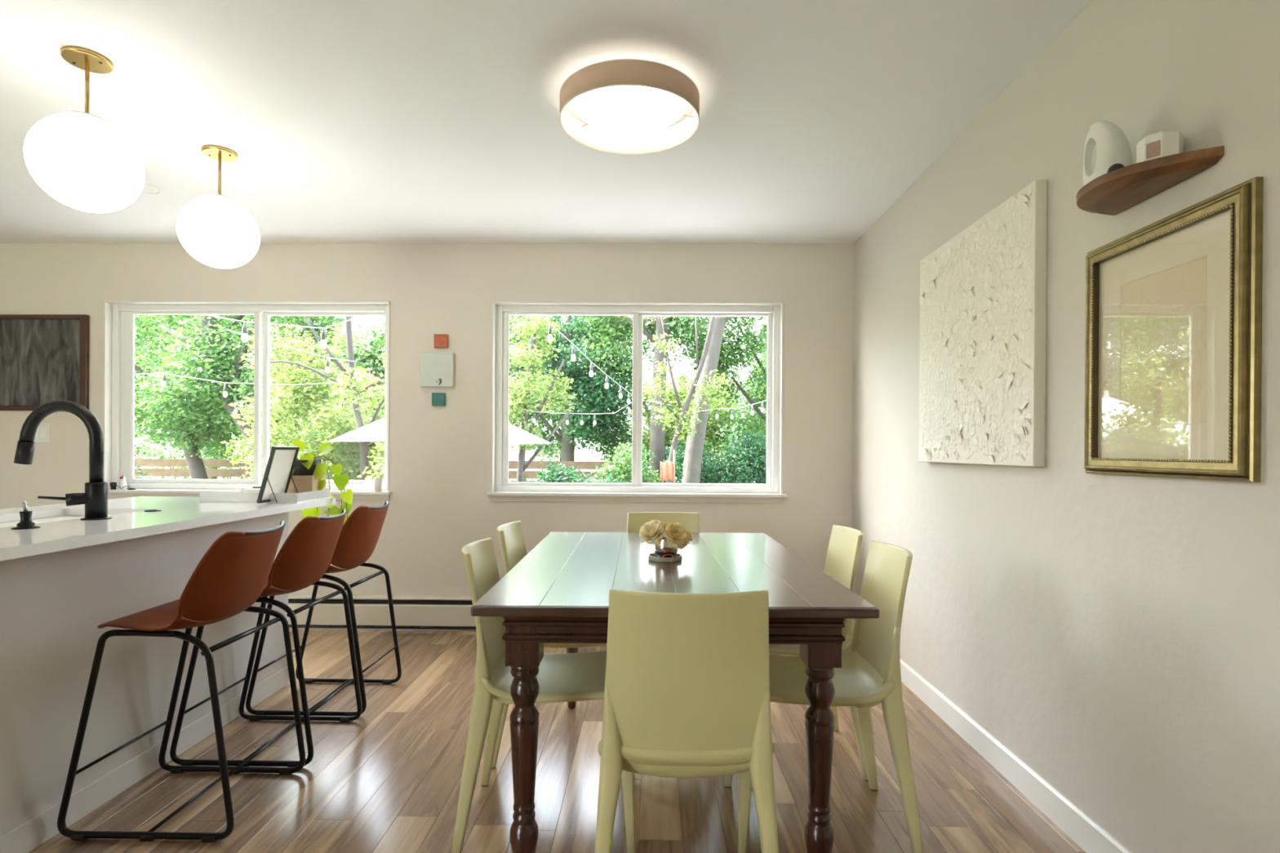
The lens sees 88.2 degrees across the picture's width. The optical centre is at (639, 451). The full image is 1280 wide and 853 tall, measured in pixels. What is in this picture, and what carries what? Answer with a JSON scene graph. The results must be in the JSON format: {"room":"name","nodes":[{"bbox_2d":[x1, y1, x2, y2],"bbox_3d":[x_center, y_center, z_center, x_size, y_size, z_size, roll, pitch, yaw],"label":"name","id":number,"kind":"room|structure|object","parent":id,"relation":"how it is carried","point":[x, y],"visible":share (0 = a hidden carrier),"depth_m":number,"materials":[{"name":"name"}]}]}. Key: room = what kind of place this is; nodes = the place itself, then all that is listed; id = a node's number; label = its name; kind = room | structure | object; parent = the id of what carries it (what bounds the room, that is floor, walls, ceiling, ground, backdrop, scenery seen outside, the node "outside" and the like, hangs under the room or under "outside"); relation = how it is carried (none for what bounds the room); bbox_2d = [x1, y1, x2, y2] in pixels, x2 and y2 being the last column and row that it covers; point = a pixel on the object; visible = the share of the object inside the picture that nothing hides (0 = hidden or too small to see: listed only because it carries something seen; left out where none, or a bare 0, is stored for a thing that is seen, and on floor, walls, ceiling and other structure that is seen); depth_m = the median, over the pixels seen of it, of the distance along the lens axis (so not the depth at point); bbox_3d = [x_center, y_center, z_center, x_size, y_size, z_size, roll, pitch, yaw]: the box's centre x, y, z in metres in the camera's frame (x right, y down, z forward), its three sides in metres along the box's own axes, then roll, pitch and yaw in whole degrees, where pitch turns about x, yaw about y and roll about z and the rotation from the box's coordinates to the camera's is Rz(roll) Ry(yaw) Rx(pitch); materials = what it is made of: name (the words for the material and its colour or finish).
{"room":"dining room","nodes":[
{"label":"dining room","id":0,"kind":"room"},
{"bbox_2d":[0,243,853,595],"bbox_3d":[-1.885,-0.103,4.356,6.487,2.489,0.160,0,0,1],"label":"wall","id":1,"kind":"structure","parent":0,"point":[440,456],"depth_m":4.26,"materials":[{"name":"beige paint"}]},
{"bbox_2d":[34,422,50,442],"bbox_3d":[-3.911,-0.122,4.304,0.132,0.128,0.010,0,0,1],"label":"light switch","id":2,"kind":"object","parent":1,"relation":"attached to","point":[42,434],"visible":0.7,"depth_m":4.30,"materials":[{"name":"white"}]},
{"bbox_2d":[0,314,88,410],"bbox_3d":[-4.127,-0.579,4.298,1.080,0.624,0.025,0,0,1],"label":"framed picture","id":3,"kind":"object","parent":1,"relation":"attached to","point":[44,358],"visible":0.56,"depth_m":4.29},
{"bbox_2d":[102,300,392,500],"bbox_3d":[-2.554,-0.335,4.329,1.913,1.287,0.195,0,0,1],"label":"window","id":4,"kind":"structure","parent":1,"relation":"in","point":[118,434],"depth_m":4.35,"materials":[{"name":"white"}]},
{"bbox_2d":[119,474,127,489],"bbox_3d":[-3.366,0.198,4.301,0.042,0.096,0.042,0,0,1],"label":"bird figurine","id":5,"kind":"object","parent":4,"relation":"on","point":[122,483],"visible":0.98,"depth_m":4.29,"materials":[{"name":"white ceramic"}]},
{"bbox_2d":[110,482,136,489],"bbox_3d":[-3.345,0.222,4.271,0.160,0.048,0.035,0,0,1],"label":"plug adapter","id":6,"kind":"object","parent":4,"relation":"on","point":[113,485],"visible":1,"depth_m":4.26,"materials":[{"name":"black plastic"}]},
{"bbox_2d":[373,477,382,491],"bbox_3d":[-1.687,0.212,4.254,0.056,0.088,0.055,0,0,1],"label":"cup","id":7,"kind":"object","parent":4,"relation":"on","point":[378,482],"visible":1,"depth_m":4.23,"materials":[{"name":"white ceramic"}]},
{"bbox_2d":[288,593,476,631],"bbox_3d":[-0.903,1.037,4.229,4.467,0.220,0.064,0,0,1],"label":"baseboard heater","id":8,"kind":"object","parent":1,"relation":"attached to","point":[411,612],"visible":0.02,"depth_m":4.22,"materials":[{"name":"beige paint"}]},
{"bbox_2d":[288,593,471,599],"bbox_3d":[-0.903,0.939,4.231,4.467,0.022,0.041,0,0,1],"label":"hood","id":9,"kind":"object","parent":8,"relation":"attached to","point":[291,596],"depth_m":4.23,"materials":[{"name":"beige paint"}]},
{"bbox_2d":[419,352,453,386],"bbox_3d":[-1.308,-0.526,4.244,0.214,0.218,0.042,0,0,1],"label":"painting","id":10,"kind":"object","parent":1,"relation":"attached to","point":[436,369],"visible":1,"depth_m":4.23,"materials":[{"name":"white paint"}]},
{"bbox_2d":[431,392,445,405],"bbox_3d":[-1.298,-0.337,4.255,0.084,0.084,0.022,0,0,1],"label":"block","id":11,"kind":"object","parent":1,"relation":"attached to","point":[437,398],"visible":1,"depth_m":4.24,"materials":[{"name":"teal paint"}]},
{"bbox_2d":[433,333,448,347],"bbox_3d":[-1.282,-0.713,4.253,0.086,0.086,0.022,0,0,1],"label":"block","id":12,"kind":"object","parent":1,"relation":"attached to","point":[441,340],"visible":1,"depth_m":4.24,"materials":[{"name":"orange paint"}]},
{"bbox_2d":[485,301,786,502],"bbox_3d":[-0.020,-0.320,4.287,1.914,1.287,0.195,0,0,1],"label":"window","id":13,"kind":"structure","parent":1,"relation":"in","point":[501,490],"depth_m":4.29,"materials":[{"name":"white"}]},
{"bbox_2d":[0,0,1093,244],"bbox_3d":[-1.943,-1.411,0.350,6.807,0.150,8.165,0,0,1],"label":"ceiling","id":14,"kind":"structure","parent":0,"point":[344,121],"depth_m":2.57,"materials":[{"name":"white paint"}]},
{"bbox_2d":[23,45,145,213],"bbox_3d":[-1.884,-1.082,2.250,0.317,0.518,0.317,0,0,1],"label":"globe pendant","id":15,"kind":"object","parent":14,"relation":"hanging from","point":[82,161],"visible":1,"depth_m":2.17,"materials":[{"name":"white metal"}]},
{"bbox_2d":[140,183,163,195],"bbox_3d":[-2.537,-1.345,3.378,0.160,0.006,0.160,0,0,1],"label":"smoke detector","id":16,"kind":"object","parent":14,"relation":"in","point":[149,189],"visible":0.55,"depth_m":3.40,"materials":[{"name":"white plastic"}]},
{"bbox_2d":[176,144,260,268],"bbox_3d":[-1.883,-1.084,2.958,0.317,0.518,0.317,0,0,1],"label":"globe pendant","id":17,"kind":"object","parent":14,"relation":"hanging from","point":[217,231],"visible":1,"depth_m":2.87,"materials":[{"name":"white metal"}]},
{"bbox_2d":[559,58,699,154],"bbox_3d":[-0.038,-1.274,2.449,0.518,0.114,0.518,0,0,1],"label":"ceiling lamp","id":18,"kind":"object","parent":14,"relation":"attached to","point":[628,100],"visible":1,"depth_m":2.44,"materials":[{"name":"white plastic"}]},
{"bbox_2d":[29,629,1085,852],"bbox_3d":[-1.958,1.213,0.358,6.487,0.120,7.845,0,0,1],"label":"floor","id":19,"kind":"structure","parent":0,"point":[386,780],"depth_m":2.25,"materials":[{"name":"brown wood"}]},
{"bbox_2d":[0,511,288,852],"bbox_3d":[-2.111,0.706,1.822,0.727,0.884,2.870,0,0,1],"label":"kitchen island","id":20,"kind":"object","parent":19,"relation":"on","point":[53,605],"visible":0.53,"depth_m":2.13,"materials":[{"name":"paint"}]},
{"bbox_2d":[0,496,335,560],"bbox_3d":[-2.055,0.346,1.835,0.994,0.224,3.000,0,0,1],"label":"island countertop","id":21,"kind":"structure","parent":20,"relation":"on","point":[129,520],"depth_m":2.33,"materials":[{"name":"stone"}]},
{"bbox_2d":[10,501,40,529],"bbox_3d":[-1.875,0.193,2.017,0.066,0.082,0.065,0,0,1],"label":"soap dispenser","id":22,"kind":"object","parent":21,"relation":"on","point":[25,522],"visible":1,"depth_m":2.01,"materials":[{"name":"black"}]},
{"bbox_2d":[13,400,111,519],"bbox_3d":[-2.001,0.027,2.273,0.324,0.410,0.113,0,0,1],"label":"kitchen faucet","id":23,"kind":"object","parent":21,"relation":"on","point":[95,498],"visible":1,"depth_m":2.27,"materials":[{"name":"black"}]},
{"bbox_2d":[144,508,161,511],"bbox_3d":[-1.904,0.228,2.582,0.056,0.008,0.055,0,0,1],"label":"switch","id":24,"kind":"object","parent":21,"relation":"on","point":[152,509],"visible":1,"depth_m":2.57,"materials":[{"name":"black"}]},
{"bbox_2d":[199,488,330,502],"bbox_3d":[-1.780,0.209,3.160,0.450,0.044,0.310,0,0,1],"label":"tray","id":25,"kind":"object","parent":21,"relation":"on","point":[236,495],"visible":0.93,"depth_m":3.01,"materials":[{"name":"ceramic"}]},
{"bbox_2d":[243,486,260,493],"bbox_3d":[-1.809,0.198,3.216,0.180,0.055,0.110,0,0,1],"label":"notepaper","id":26,"kind":"object","parent":25,"relation":"on","point":[255,489],"visible":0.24,"depth_m":3.16,"materials":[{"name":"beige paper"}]},
{"bbox_2d":[256,446,299,503],"bbox_3d":[-1.649,0.102,3.023,0.091,0.254,0.205,0,0,1],"label":"frame","id":27,"kind":"object","parent":25,"relation":"on","point":[282,460],"visible":0.83,"depth_m":3.00,"materials":[{"name":"grey"}]},
{"bbox_2d":[286,438,353,524],"bbox_3d":[-1.600,0.266,3.277,0.309,0.660,0.265,0,0,1],"label":"pothos plant","id":28,"kind":"object","parent":25,"relation":"in","point":[308,473],"visible":0.66,"depth_m":3.21,"materials":[{"name":"green plant"}]},
{"bbox_2d":[57,520,306,842],"bbox_3d":[-1.459,0.695,2.158,0.528,0.911,0.427,0,0,1],"label":"bar stool","id":29,"kind":"object","parent":19,"relation":"on","point":[233,574],"visible":1,"depth_m":2.02,"materials":[{"name":"leather"}]},
{"bbox_2d":[169,508,362,767],"bbox_3d":[-1.448,0.693,2.611,0.528,0.911,0.427,0,0,1],"label":"bar stool","id":30,"kind":"object","parent":19,"relation":"on","point":[307,553],"visible":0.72,"depth_m":2.48,"materials":[{"name":"leather"}]},
{"bbox_2d":[245,500,401,715],"bbox_3d":[-1.444,0.692,3.068,0.528,0.911,0.427,0,0,1],"label":"bar stool","id":31,"kind":"object","parent":19,"relation":"on","point":[359,535],"visible":0.79,"depth_m":2.94,"materials":[{"name":"leather"}]},
{"bbox_2d":[451,537,635,852],"bbox_3d":[-0.286,0.726,2.091,0.539,0.862,0.433,0,0,-2],"label":"dining chair","id":32,"kind":"object","parent":19,"relation":"on","point":[580,676],"visible":0.73,"depth_m":1.96,"materials":[{"name":"beige plastic"}]},
{"bbox_2d":[492,520,607,768],"bbox_3d":[-0.293,0.725,2.617,0.539,0.862,0.433,0,0,1],"label":"dining chair","id":33,"kind":"object","parent":19,"relation":"on","point":[510,535],"visible":0.23,"depth_m":2.58,"materials":[{"name":"beige plastic"}]},
{"bbox_2d":[626,511,700,533],"bbox_3d":[0.106,0.726,2.959,0.433,0.862,0.539,0,0,1],"label":"dining chair","id":34,"kind":"object","parent":19,"relation":"on","point":[635,521],"visible":0.12,"depth_m":3.19,"materials":[{"name":"beige plastic"}]},
{"bbox_2d":[471,532,879,852],"bbox_3d":[0.082,0.769,2.353,1.001,0.780,1.480,0,0,0],"label":"dining table","id":35,"kind":"object","parent":19,"relation":"on","point":[558,592],"visible":0.72,"depth_m":1.71,"materials":[{"name":"brown wood"}]},
{"bbox_2d":[648,553,681,562],"bbox_3d":[0.088,0.370,2.315,0.116,0.016,0.116,0,0,-44],"label":"tray","id":36,"kind":"object","parent":35,"relation":"on","point":[651,557],"visible":0.81,"depth_m":2.27,"materials":[{"name":"stone"}]},
{"bbox_2d":[653,537,678,557],"bbox_3d":[0.091,0.337,2.327,0.093,0.070,0.093,0,0,1],"label":"vase","id":37,"kind":"object","parent":36,"relation":"on","point":[661,548],"visible":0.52,"depth_m":2.29,"materials":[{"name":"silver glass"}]},
{"bbox_2d":[639,520,665,544],"bbox_3d":[0.043,0.279,2.308,0.089,0.079,0.096,0,0,-27],"label":"rose","id":38,"kind":"object","parent":37,"relation":"in","point":[653,530],"visible":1,"depth_m":2.30,"materials":[{"name":"beige plant"}]},
{"bbox_2d":[662,522,689,549],"bbox_3d":[0.127,0.291,2.288,0.098,0.087,0.081,0,0,-33],"label":"rose","id":39,"kind":"object","parent":37,"relation":"in","point":[673,536],"visible":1,"depth_m":2.28,"materials":[{"name":"beige plant"}]},
{"bbox_2d":[675,522,692,540],"bbox_3d":[0.148,0.287,2.333,0.075,0.075,0.086,0,0,-1],"label":"rose","id":40,"kind":"object","parent":37,"relation":"in","point":[684,528],"visible":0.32,"depth_m":2.30,"materials":[{"name":"beige plant"}]},
{"bbox_2d":[595,588,778,852],"bbox_3d":[0.105,0.730,1.656,0.433,0.862,0.539,0,0,0],"label":"dining chair","id":41,"kind":"object","parent":19,"relation":"on","point":[686,692],"visible":0.99,"depth_m":1.45,"materials":[{"name":"beige plastic"}]},
{"bbox_2d":[723,524,868,781],"bbox_3d":[0.572,0.730,2.548,0.539,0.862,0.433,0,0,1],"label":"dining chair","id":42,"kind":"object","parent":19,"relation":"on","point":[845,544],"visible":0.23,"depth_m":2.51,"materials":[{"name":"beige plastic"}]},
{"bbox_2d":[724,540,923,852],"bbox_3d":[0.558,0.731,2.078,0.539,0.862,0.433,0,0,2],"label":"dining chair","id":43,"kind":"object","parent":19,"relation":"on","point":[869,675],"visible":0.74,"depth_m":2.00,"materials":[{"name":"beige plastic"}]},
{"bbox_2d":[851,0,1279,852],"bbox_3d":[1.374,-0.073,0.380,0.160,2.489,8.005,0,0,1],"label":"wall","id":44,"kind":"structure","parent":0,"point":[1118,635],"depth_m":1.90,"materials":[{"name":"beige paint"}]},
{"bbox_2d":[918,179,1047,466],"bbox_3d":[1.308,-0.419,2.613,0.049,0.938,0.924,0,0,1],"label":"canvas","id":45,"kind":"object","parent":44,"relation":"attached to","point":[983,298],"visible":1,"depth_m":2.43,"materials":[{"name":"beige fabric"}]},
{"bbox_2d":[853,619,1132,852],"bbox_3d":[1.279,1.122,0.305,0.014,0.100,7.845,0,0,1],"label":"baseboard","id":46,"kind":"structure","parent":44,"relation":"attached to","point":[1086,833],"depth_m":2.28,"materials":[{"name":"white wood"}]},
{"bbox_2d":[1075,145,1224,215],"bbox_3d":[1.234,-0.673,1.673,0.168,0.036,0.373,0,0,1],"label":"wall shelf","id":47,"kind":"object","parent":44,"relation":"attached to","point":[1115,192],"visible":1,"depth_m":1.61,"materials":[{"name":"brown wood"}]},
{"bbox_2d":[1083,120,1132,186],"bbox_3d":[1.240,-0.776,1.749,0.102,0.170,0.098,0,0,-21],"label":"decorative sculpture","id":48,"kind":"object","parent":47,"relation":"on","point":[1106,144],"visible":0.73,"depth_m":1.71,"materials":[{"name":"white"}]},
{"bbox_2d":[1106,163,1124,173],"bbox_3d":[1.217,-0.710,1.665,0.063,0.038,0.038,0,0,37],"label":"trinket","id":49,"kind":"object","parent":47,"relation":"on","point":[1117,166],"visible":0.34,"depth_m":1.66,"materials":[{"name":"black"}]},
{"bbox_2d":[1136,129,1183,163],"bbox_3d":[1.256,-0.730,1.596,0.083,0.078,0.083,0,0,9],"label":"box","id":50,"kind":"object","parent":47,"relation":"on","point":[1159,144],"visible":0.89,"depth_m":1.56,"materials":[{"name":"white ceramic"}]},
{"bbox_2d":[1084,176,1262,482],"bbox_3d":[1.300,-0.258,1.660,0.032,0.644,0.536,0,0,1],"label":"picture frame","id":51,"kind":"object","parent":44,"relation":"attached to","point":[1173,340],"visible":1,"depth_m":1.59,"materials":[{"name":"gold metal"}]},
{"bbox_2d":[1120,257,1206,426],"bbox_3d":[1.309,-0.258,1.660,0.002,0.394,0.286,0,0,1],"label":"print","id":52,"kind":"object","parent":51,"relation":"attached to","point":[1163,306],"depth_m":1.64},
{"bbox_3d":[-1.941,-1.562,0.425,7.687,0.150,9.195,0,0,1],"label":"roof","id":53,"kind":"structure","parent":0,"visible":0},
{"bbox_2d":[207,315,363,349],"bbox_3d":[-2.835,-1.181,5.469,3.031,0.670,0.133,0,0,18],"label":"string lights","id":54,"kind":"object","parent":53,"relation":"hanging from","point":[244,337],"visible":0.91,"depth_m":5.51,"materials":[{"name":"grey"}]},
{"bbox_2d":[240,321,248,342],"bbox_3d":[-3.385,-1.025,5.654,0.052,0.179,0.052,0,0,1],"label":"bulb","id":55,"kind":"object","parent":54,"relation":"attached to","point":[244,337],"depth_m":5.64,"materials":[{"name":"white"}]},
{"bbox_2d":[320,327,326,349],"bbox_3d":[-2.609,-0.935,5.441,0.052,0.179,0.052,0,0,1],"label":"bulb","id":56,"kind":"object","parent":54,"relation":"attached to","point":[322,344],"depth_m":5.43,"materials":[{"name":"white"}]},
{"label":"outside","id":57,"kind":"structure","parent":0,"visible":0},
{"bbox_2d":[133,466,559,480],"bbox_3d":[0.518,1.775,32.203,90.000,0.300,55.595,0,0,1],"label":"ground","id":58,"kind":"structure","parent":57,"point":[233,468],"depth_m":52.54,"materials":[{"name":"concrete"}]},
{"bbox_2d":[133,462,148,479],"bbox_3d":[-7.916,0.849,9.723,1.136,1.587,1.059,0,0,-23],"label":"shrub","id":59,"kind":"object","parent":58,"relation":"on","point":[135,469],"visible":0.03,"depth_m":9.96,"materials":[{"name":"green plant"}]},
{"bbox_2d":[133,315,183,458],"bbox_3d":[-14.305,-1.392,18.240,4.690,5.956,3.308,0,0,-14],"label":"tree","id":60,"kind":"object","parent":58,"relation":"on","point":[137,451],"visible":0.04,"depth_m":18.08,"materials":[{"name":"green plant"}]},
{"bbox_2d":[134,314,262,478],"bbox_3d":[-11.350,-1.777,17.163,4.241,6.768,3.174,0,0,-3],"label":"tree","id":61,"kind":"object","parent":58,"relation":"on","point":[147,359],"visible":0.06,"depth_m":16.75,"materials":[{"name":"green plant"}]},
{"bbox_2d":[134,313,354,479],"bbox_3d":[-6.596,-0.767,9.963,4.455,4.849,2.479,0,0,9],"label":"tree","id":62,"kind":"object","parent":58,"relation":"on","point":[193,439],"visible":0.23,"depth_m":9.75,"materials":[{"name":"green plant"}]},
{"bbox_2d":[138,315,362,466],"bbox_3d":[-5.690,-0.853,9.399,3.058,5.094,2.226,0,0,18],"label":"tree","id":63,"kind":"object","parent":58,"relation":"on","point":[216,368],"visible":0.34,"depth_m":8.88,"materials":[{"name":"green plant"}]},
{"bbox_2d":[133,417,373,479],"bbox_3d":[-7.076,0.298,12.153,4.674,2.690,1.439,0,0,6],"label":"shrub","id":64,"kind":"object","parent":58,"relation":"on","point":[159,452],"visible":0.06,"depth_m":12.03,"materials":[{"name":"green plant"}]},
{"bbox_2d":[239,315,384,479],"bbox_3d":[-7.889,-1.173,16.787,3.957,5.602,3.414,0,0,-29],"label":"tree","id":65,"kind":"object","parent":58,"relation":"on","point":[359,358],"visible":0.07,"depth_m":16.32,"materials":[{"name":"green plant"}]},
{"bbox_2d":[133,458,630,483],"bbox_3d":[-5.025,0.894,11.050,9.720,1.520,0.152,0,0,1],"label":"slatted fence","id":66,"kind":"object","parent":58,"relation":"on","point":[138,462],"visible":0.02,"depth_m":11.00,"materials":[{"name":"brown wood"}]},
{"bbox_2d":[354,315,538,419],"bbox_3d":[-4.977,-1.436,17.801,5.064,6.155,2.998,0,0,-8],"label":"tree","id":67,"kind":"object","parent":58,"relation":"on","point":[382,324],"visible":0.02,"depth_m":16.98,"materials":[{"name":"green plant"}]},
{"bbox_2d":[508,460,624,483],"bbox_3d":[-1.092,0.952,9.380,1.950,1.651,1.308,0,0,-21],"label":"shrub","id":68,"kind":"object","parent":58,"relation":"on","point":[549,476],"visible":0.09,"depth_m":9.34,"materials":[{"name":"green plant"}]},
{"bbox_2d":[508,315,645,480],"bbox_3d":[-1.368,-0.756,13.154,3.055,4.856,2.580,0,0,-5],"label":"tree","id":69,"kind":"object","parent":58,"relation":"on","point":[591,401],"visible":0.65,"depth_m":12.91,"materials":[{"name":"green plant"}]},
{"bbox_2d":[508,315,648,461],"bbox_3d":[-2.048,-1.760,18.007,4.475,6.834,3.634,0,0,1],"label":"tree","id":70,"kind":"object","parent":58,"relation":"on","point":[545,415],"visible":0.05,"depth_m":17.29,"materials":[{"name":"green plant"}]},
{"bbox_2d":[591,441,663,483],"bbox_3d":[-0.206,0.763,10.336,1.352,1.844,0.988,0,0,1],"label":"shrub","id":71,"kind":"object","parent":58,"relation":"on","point":[627,458],"visible":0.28,"depth_m":10.20,"materials":[{"name":"green plant"}]},
{"bbox_2d":[598,435,719,483],"bbox_3d":[0.481,0.737,13.129,2.860,2.090,1.512,0,0,6],"label":"shrub","id":72,"kind":"object","parent":58,"relation":"on","point":[606,457],"visible":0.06,"depth_m":12.98,"materials":[{"name":"green plant"}]},
{"bbox_2d":[576,315,754,483],"bbox_3d":[0.115,-1.573,12.827,3.893,6.506,2.813,0,0,19],"label":"tree","id":73,"kind":"object","parent":58,"relation":"on","point":[656,446],"visible":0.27,"depth_m":12.50,"materials":[{"name":"green plant"}]},
{"bbox_2d":[660,449,675,483],"bbox_3d":[0.401,0.830,9.594,0.216,1.720,0.046,0,0,1],"label":"flag","id":74,"kind":"object","parent":58,"relation":"on","point":[667,468],"visible":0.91,"depth_m":9.58,"materials":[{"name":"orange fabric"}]},
{"bbox_2d":[574,410,766,481],"bbox_3d":[2.684,-0.105,29.460,11.600,3.500,5.600,0,0,1],"label":"house","id":75,"kind":"structure","parent":58,"relation":"on","point":[580,455],"depth_m":27.04,"materials":[{"name":"beige"}]},
{"bbox_2d":[603,375,746,483],"bbox_3d":[0.991,-0.286,19.488,4.212,3.913,3.587,0,0,1],"label":"tree","id":76,"kind":"object","parent":58,"relation":"on","point":[710,434],"visible":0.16,"depth_m":18.65,"materials":[{"name":"green plant"}]},
{"bbox_2d":[642,316,735,483],"bbox_3d":[0.730,-0.412,10.375,1.568,4.210,1.017,0,0,12],"label":"tree","id":77,"kind":"object","parent":58,"relation":"on","point":[683,413],"visible":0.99,"depth_m":10.17,"materials":[{"name":"green plant"}]},
{"bbox_2d":[540,315,656,404],"bbox_3d":[-0.237,-0.957,8.442,0.127,0.614,7.184,0,0,10],"label":"string lights","id":78,"kind":"object","parent":77,"relation":"hanging from","point":[549,330],"visible":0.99,"depth_m":6.49,"materials":[{"name":"grey"}]},
{"bbox_2d":[547,323,552,342],"bbox_3d":[-0.737,-0.972,5.410,0.045,0.156,0.045,0,0,1],"label":"bulb","id":79,"kind":"object","parent":78,"relation":"attached to","point":[549,331],"depth_m":5.40,"materials":[{"name":"white"}]},
{"bbox_2d":[570,344,575,361],"bbox_3d":[-0.606,-0.898,6.008,0.045,0.156,0.045,0,0,1],"label":"bulb","id":80,"kind":"object","parent":78,"relation":"attached to","point":[573,351],"depth_m":6.00,"materials":[{"name":"white"}]},
{"bbox_2d":[589,362,593,377],"bbox_3d":[-0.494,-0.834,6.707,0.045,0.156,0.045,0,0,1],"label":"bulb","id":81,"kind":"object","parent":78,"relation":"attached to","point":[591,373],"depth_m":6.69,"materials":[{"name":"white"}]},
{"bbox_2d":[604,375,608,389],"bbox_3d":[-0.373,-0.781,7.405,0.045,0.156,0.045,0,0,1],"label":"bulb","id":82,"kind":"object","parent":78,"relation":"attached to","point":[606,386],"depth_m":7.39,"materials":[{"name":"white"}]},
{"bbox_2d":[618,386,622,398],"bbox_3d":[-0.240,-0.737,8.203,0.045,0.156,0.045,0,0,1],"label":"socket","id":83,"kind":"object","parent":78,"relation":"attached to","point":[620,390],"depth_m":8.19,"materials":[{"name":"white"}]},
{"bbox_2d":[626,392,630,404],"bbox_3d":[-0.154,-0.729,9.002,0.045,0.156,0.045,0,0,1],"label":"socket","id":84,"kind":"object","parent":78,"relation":"attached to","point":[628,397],"depth_m":8.99,"materials":[{"name":"white"}]},
{"bbox_2d":[697,400,766,419],"bbox_3d":[1.700,-0.821,9.228,0.253,0.670,3.489,0,0,-22],"label":"string lights","id":85,"kind":"object","parent":77,"relation":"hanging from","point":[752,407],"visible":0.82,"depth_m":9.76,"materials":[{"name":"grey"}]},
{"bbox_2d":[653,316,765,483],"bbox_3d":[1.632,-1.431,11.614,3.970,6.267,2.863,0,0,1],"label":"tree","id":86,"kind":"object","parent":58,"relation":"on","point":[693,456],"visible":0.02,"depth_m":10.86,"materials":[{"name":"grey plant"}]},
{"bbox_2d":[653,427,766,484],"bbox_3d":[1.549,0.636,11.526,3.257,2.120,1.416,0,0,-3],"label":"shrub","id":87,"kind":"object","parent":58,"relation":"on","point":[750,468],"visible":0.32,"depth_m":11.36,"materials":[{"name":"green plant"}]},
{"bbox_2d":[680,316,767,444],"bbox_3d":[2.525,-0.992,13.511,3.428,5.375,2.235,0,0,7],"label":"tree","id":88,"kind":"object","parent":58,"relation":"on","point":[735,362],"visible":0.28,"depth_m":13.24,"materials":[{"name":"green plant"}]},
{"bbox_2d":[711,322,767,461],"bbox_3d":[4.079,-1.235,17.795,3.269,5.859,3.980,0,0,-44],"label":"tree","id":89,"kind":"object","parent":58,"relation":"on","point":[763,356],"visible":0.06,"depth_m":17.95,"materials":[{"name":"green plant"}]},
{"bbox_3d":[-1.898,1.664,6.839,12.000,0.040,4.795,0,0,1],"label":"patio","id":90,"kind":"object","parent":58,"relation":"on","visible":0},
{"bbox_2d":[221,315,384,479],"bbox_3d":[-3.186,-0.424,6.965,2.281,4.201,1.524,0,0,1],"label":"tree","id":91,"kind":"object","parent":90,"relation":"on","point":[330,431],"visible":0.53,"depth_m":6.76,"materials":[{"name":"green plant"}]},
{"bbox_2d":[148,373,253,397],"label":"string lights","id":92,"kind":"object","parent":91,"relation":"hanging from","point":[224,393],"depth_m":7.24,"materials":[{"name":"grey"}]},
{"bbox_2d":[161,373,166,386],"bbox_3d":[-5.470,-0.821,7.588,0.045,0.156,0.045,0,0,1],"label":"bulb","id":93,"kind":"object","parent":92,"relation":"attached to","point":[163,384],"depth_m":7.58,"materials":[{"name":"white"}]},
{"bbox_2d":[222,382,227,397],"bbox_3d":[-4.441,-0.658,7.072,0.045,0.156,0.045,0,0,1],"label":"bulb","id":94,"kind":"object","parent":92,"relation":"attached to","point":[225,394],"depth_m":7.06,"materials":[{"name":"white"}]},
{"bbox_2d":[226,329,356,373],"bbox_3d":[-3.879,-1.107,7.090,2.404,0.650,0.172,0,0,31],"label":"string lights","id":95,"kind":"object","parent":91,"relation":"hanging from","point":[326,369],"visible":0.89,"depth_m":6.57,"materials":[{"name":"grey"}]},
{"bbox_2d":[324,357,329,373],"bbox_3d":[-3.101,-0.854,6.549,0.045,0.156,0.045,0,0,1],"label":"bulb","id":96,"kind":"object","parent":95,"relation":"attached to","point":[326,370],"depth_m":6.54,"materials":[{"name":"white"}]},
{"bbox_2d":[269,382,328,385],"label":"string lights","id":97,"kind":"object","parent":91,"relation":"hanging from","point":[318,383],"depth_m":6.65,"materials":[{"name":"grey"}]},
{"bbox_2d":[243,337,384,479],"bbox_3d":[-3.633,0.175,7.935,2.093,3.000,1.644,0,0,1],"label":"tree","id":98,"kind":"object","parent":90,"relation":"on","point":[301,415],"visible":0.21,"depth_m":7.58,"materials":[{"name":"green plant"}]},
{"bbox_2d":[346,462,380,479],"bbox_3d":[-2.495,0.846,7.461,1.913,1.673,0.983,0,0,-5],"label":"shrub","id":99,"kind":"object","parent":90,"relation":"on","point":[354,477],"visible":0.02,"depth_m":7.35,"materials":[{"name":"green plant"}]},
{"bbox_2d":[356,425,384,479],"bbox_3d":[-1.872,0.442,6.072,1.268,2.490,1.009,0,0,1],"label":"tree","id":100,"kind":"object","parent":90,"relation":"on","point":[380,455],"visible":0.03,"depth_m":5.80,"materials":[{"name":"green plant"}]},
{"bbox_2d":[328,417,550,444],"bbox_3d":[-2.108,0.482,7.037,2.143,2.320,2.143,0,0,23],"label":"umbrella","id":101,"kind":"object","parent":90,"relation":"on","point":[367,433],"visible":0.08,"depth_m":6.40,"materials":[{"name":"grey fabric"}]},
{"bbox_2d":[508,315,577,482],"bbox_3d":[-1.435,-0.106,8.641,1.062,3.578,1.223,0,0,27],"label":"tree","id":102,"kind":"object","parent":90,"relation":"on","point":[516,402],"visible":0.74,"depth_m":8.58,"materials":[{"name":"green plant"}]},
{"bbox_2d":[526,409,553,424],"label":"string lights","id":103,"kind":"object","parent":102,"relation":"hanging from","point":[534,416],"depth_m":8.55,"materials":[{"name":"grey"}]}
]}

